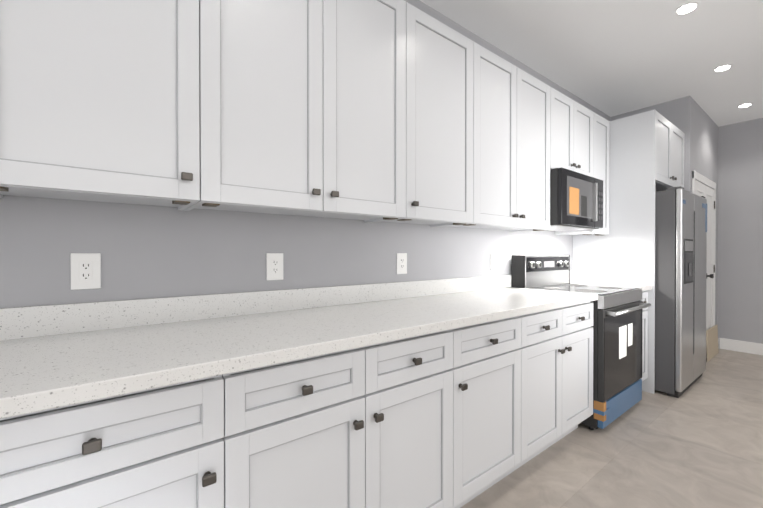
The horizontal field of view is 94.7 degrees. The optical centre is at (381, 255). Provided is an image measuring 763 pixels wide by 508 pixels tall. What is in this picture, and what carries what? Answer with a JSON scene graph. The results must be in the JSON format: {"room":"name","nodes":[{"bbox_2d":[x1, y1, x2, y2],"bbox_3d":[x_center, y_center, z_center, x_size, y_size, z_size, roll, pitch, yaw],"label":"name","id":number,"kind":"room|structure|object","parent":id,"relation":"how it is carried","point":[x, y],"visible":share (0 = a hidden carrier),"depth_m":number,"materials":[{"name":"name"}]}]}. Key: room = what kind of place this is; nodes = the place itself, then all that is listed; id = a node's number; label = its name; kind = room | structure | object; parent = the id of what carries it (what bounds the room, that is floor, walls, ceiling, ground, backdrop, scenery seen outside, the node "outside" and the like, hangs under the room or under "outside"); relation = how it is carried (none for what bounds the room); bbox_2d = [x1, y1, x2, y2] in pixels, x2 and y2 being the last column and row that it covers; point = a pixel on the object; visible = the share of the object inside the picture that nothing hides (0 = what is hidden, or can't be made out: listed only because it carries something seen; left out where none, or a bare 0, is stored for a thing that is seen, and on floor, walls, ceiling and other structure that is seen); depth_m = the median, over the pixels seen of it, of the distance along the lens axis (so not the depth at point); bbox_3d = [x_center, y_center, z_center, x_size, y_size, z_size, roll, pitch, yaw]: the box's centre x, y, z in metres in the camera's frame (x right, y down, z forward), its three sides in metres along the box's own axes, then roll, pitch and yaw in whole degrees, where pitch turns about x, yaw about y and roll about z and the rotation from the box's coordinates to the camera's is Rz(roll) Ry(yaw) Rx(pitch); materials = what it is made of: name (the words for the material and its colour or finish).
{"room":"kitchen","nodes":[
{"label":"kitchen","id":0,"kind":"room"},
{"bbox_2d":[0,0,610,307],"bbox_3d":[-0.455,-0.203,1.715,7.760,2.750,0.100,0,0,-38],"label":"wall","id":1,"kind":"structure","parent":0,"point":[148,251],"depth_m":1.48,"materials":[{"name":"paint"}]},
{"bbox_2d":[70,253,100,289],"bbox_3d":[-1.016,0.055,1.209,0.080,0.124,0.008,0,0,-38],"label":"electrical outlet","id":2,"kind":"object","parent":1,"relation":"attached to","point":[85,270],"visible":1,"depth_m":1.21,"materials":[{"name":"white plastic"}]},
{"bbox_2d":[0,0,199,210],"bbox_3d":[-0.878,-0.690,1.092,0.509,1.039,0.353,0,0,-38],"label":"upper cabinet","id":3,"kind":"object","parent":1,"relation":"attached to","point":[99,100],"visible":1,"depth_m":0.99,"materials":[{"name":"white wood"}]},
{"bbox_2d":[266,253,282,279],"bbox_3d":[-0.489,0.053,1.619,0.080,0.124,0.008,0,0,-38],"label":"electrical outlet","id":4,"kind":"object","parent":1,"relation":"attached to","point":[274,266],"visible":1,"depth_m":1.61,"materials":[{"name":"white plastic"}]},
{"bbox_2d":[184,0,405,222],"bbox_3d":[-0.324,-0.692,1.523,0.889,1.039,0.353,0,0,-38],"label":"upper cabinet","id":5,"kind":"object","parent":1,"relation":"attached to","point":[302,107],"visible":1,"depth_m":1.37,"materials":[{"name":"white wood"}]},
{"bbox_2d":[396,253,406,273],"bbox_3d":[0.122,0.050,2.094,0.080,0.124,0.008,0,0,-38],"label":"electrical outlet","id":6,"kind":"object","parent":1,"relation":"attached to","point":[401,265],"visible":1,"depth_m":2.09,"materials":[{"name":"white plastic"}]},
{"bbox_2d":[368,2,473,226],"bbox_3d":[0.231,-0.695,1.955,0.510,1.039,0.353,0,0,-38],"label":"upper cabinet","id":7,"kind":"object","parent":1,"relation":"attached to","point":[439,115],"visible":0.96,"depth_m":1.83,"materials":[{"name":"white wood"}]},
{"bbox_2d":[438,42,550,231],"bbox_3d":[0.782,-0.697,2.383,0.880,1.039,0.353,0,0,-38],"label":"upper cabinet","id":8,"kind":"object","parent":1,"relation":"attached to","point":[511,144],"visible":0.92,"depth_m":2.23,"materials":[{"name":"white wood"}]},
{"bbox_2d":[550,87,592,176],"bbox_3d":[1.421,-0.922,2.879,0.732,0.594,0.353,0,0,-38],"label":"upper cabinet","id":9,"kind":"object","parent":1,"relation":"attached to","point":[571,134],"visible":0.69,"depth_m":2.73,"materials":[{"name":"white wood"}]},
{"bbox_2d":[547,167,602,230],"bbox_3d":[1.445,-0.420,2.850,0.730,0.409,0.431,0,0,-38],"label":"microwave","id":10,"kind":"object","parent":9,"relation":"attached to","point":[576,200],"visible":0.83,"depth_m":2.62,"materials":[{"name":"grey metal"}]},
{"bbox_2d":[555,112,609,235],"bbox_3d":[1.841,-0.702,3.226,0.350,1.039,0.323,0,0,-38],"label":"upper cabinet","id":11,"kind":"object","parent":1,"relation":"attached to","point":[601,138],"visible":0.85,"depth_m":3.14,"materials":[{"name":"white wood"}]},
{"bbox_2d":[655,111,684,191],"bbox_3d":[2.479,-0.928,3.490,0.932,0.589,0.688,0,0,-38],"label":"upper cabinet","id":12,"kind":"object","parent":1,"relation":"attached to","point":[670,147],"visible":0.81,"depth_m":3.21,"materials":[{"name":"white wood"}]},
{"bbox_2d":[420,0,762,126],"bbox_3d":[1.553,-1.620,0.355,9.270,0.100,4.700,0,0,-38],"label":"ceiling","id":13,"kind":"structure","parent":0,"point":[611,58],"depth_m":2.67,"materials":[{"name":"white paint"}]},
{"bbox_2d":[675,1,698,14],"bbox_3d":[1.950,-1.576,2.247,0.116,0.008,0.116,0,0,-38],"label":"recessed light","id":14,"kind":"object","parent":13,"relation":"in","point":[688,7],"visible":1,"depth_m":2.24,"materials":[{"name":"white"}]},
{"bbox_2d":[713,64,731,71],"bbox_3d":[2.881,-1.580,2.972,0.116,0.008,0.116,0,0,-38],"label":"recessed light","id":15,"kind":"object","parent":13,"relation":"in","point":[722,67],"visible":0.96,"depth_m":2.97,"materials":[{"name":"white plastic"}]},
{"bbox_2d":[737,103,752,107],"bbox_3d":[3.844,-1.584,3.721,0.116,0.008,0.116,0,0,-38],"label":"recessed light","id":16,"kind":"object","parent":13,"relation":"in","point":[744,105],"visible":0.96,"depth_m":3.71,"materials":[{"name":"white plastic"}]},
{"bbox_2d":[460,349,762,507],"bbox_3d":[1.553,1.230,0.371,9.270,0.100,4.700,0,0,-38],"label":"floor","id":17,"kind":"structure","parent":0,"point":[698,443],"depth_m":2.04,"materials":[{"name":"tile"}]},
{"bbox_2d":[0,375,223,507],"bbox_3d":[-0.793,0.738,0.980,0.524,0.877,0.647,0,0,-38],"label":"base cabinet","id":18,"kind":"object","parent":17,"relation":"on","point":[161,447],"visible":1,"depth_m":0.78,"materials":[{"name":"white wood"}]},
{"bbox_2d":[222,330,452,507],"bbox_3d":[-0.234,0.735,1.415,0.887,0.877,0.647,0,0,-38],"label":"base cabinet","id":19,"kind":"object","parent":17,"relation":"on","point":[370,426],"visible":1,"depth_m":1.14,"materials":[{"name":"white wood"}]},
{"bbox_2d":[449,316,520,507],"bbox_3d":[0.321,0.733,1.846,0.513,0.877,0.647,0,0,-38],"label":"base cabinet","id":20,"kind":"object","parent":17,"relation":"on","point":[486,368],"visible":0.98,"depth_m":1.60,"materials":[{"name":"white wood"}]},
{"bbox_2d":[504,302,592,477],"bbox_3d":[0.867,0.731,2.271,0.865,0.877,0.647,0,0,-38],"label":"base cabinet","id":21,"kind":"object","parent":17,"relation":"on","point":[556,348],"visible":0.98,"depth_m":2.00,"materials":[{"name":"white wood"}]},
{"bbox_2d":[0,270,651,418],"bbox_3d":[0.028,0.228,1.617,5.199,0.134,0.645,0,0,-38],"label":"countertop","id":22,"kind":"structure","parent":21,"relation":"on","point":[56,356],"depth_m":1.18,"materials":[{"name":"stone"}]},
{"bbox_2d":[512,255,650,429],"bbox_3d":[1.541,0.583,2.735,0.758,1.167,0.728,0,0,-38],"label":"range","id":23,"kind":"object","parent":17,"relation":"on","point":[617,351],"visible":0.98,"depth_m":2.49,"materials":[{"name":"grey metal"}]},
{"bbox_2d":[572,109,655,393],"bbox_3d":[2.092,-0.029,3.212,0.019,2.385,0.659,0,0,-38],"label":"panel","id":24,"kind":"object","parent":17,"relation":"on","point":[623,251],"visible":0.5,"depth_m":3.08,"materials":[{"name":"white wood"}]},
{"bbox_2d":[641,291,647,380],"bbox_3d":[1.948,0.726,3.112,0.331,0.877,0.647,0,0,-38],"label":"base cabinet","id":25,"kind":"object","parent":17,"relation":"on","point":[644,339],"visible":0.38,"depth_m":2.95,"materials":[{"name":"white wood"}]},
{"bbox_2d":[655,186,706,397],"bbox_3d":[2.532,0.301,3.416,0.902,1.723,0.807,0,0,-38],"label":"refrigerator","id":26,"kind":"object","parent":17,"relation":"on","point":[680,277],"visible":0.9,"depth_m":2.93,"materials":[{"name":"grey metal"}]},
{"bbox_2d":[611,96,718,324],"bbox_3d":[3.418,-0.217,4.284,1.510,2.750,0.800,0,0,-38],"label":"wall","id":27,"kind":"structure","parent":0,"point":[691,119],"depth_m":3.72,"materials":[{"name":"paint"}]},
{"bbox_2d":[692,170,715,357],"bbox_3d":[3.573,0.153,3.852,1.060,2.015,0.071,0,0,-38],"label":"closet door","id":28,"kind":"structure","parent":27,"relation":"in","point":[704,186],"depth_m":4.03,"materials":[{"name":"white wood"}]},
{"bbox_2d":[706,325,718,360],"bbox_3d":[3.772,0.992,4.008,0.560,0.330,0.022,0,0,-38],"label":"board","id":29,"kind":"object","parent":27,"relation":"attached to","point":[712,342],"visible":0.93,"depth_m":3.97,"materials":[{"name":"beige"}]},
{"bbox_2d":[717,118,762,343],"bbox_3d":[5.418,-0.209,2.862,0.100,2.750,3.900,0,0,-38],"label":"wall","id":30,"kind":"structure","parent":0,"point":[740,231],"depth_m":4.21,"materials":[{"name":"paint"}]},
{"bbox_2d":[719,338,762,354],"bbox_3d":[5.377,1.098,2.826,0.015,0.135,3.878,0,0,-38],"label":"baseboard","id":31,"kind":"structure","parent":30,"relation":"attached to","point":[742,346],"depth_m":4.20,"materials":[{"name":"white wood"}]}
]}

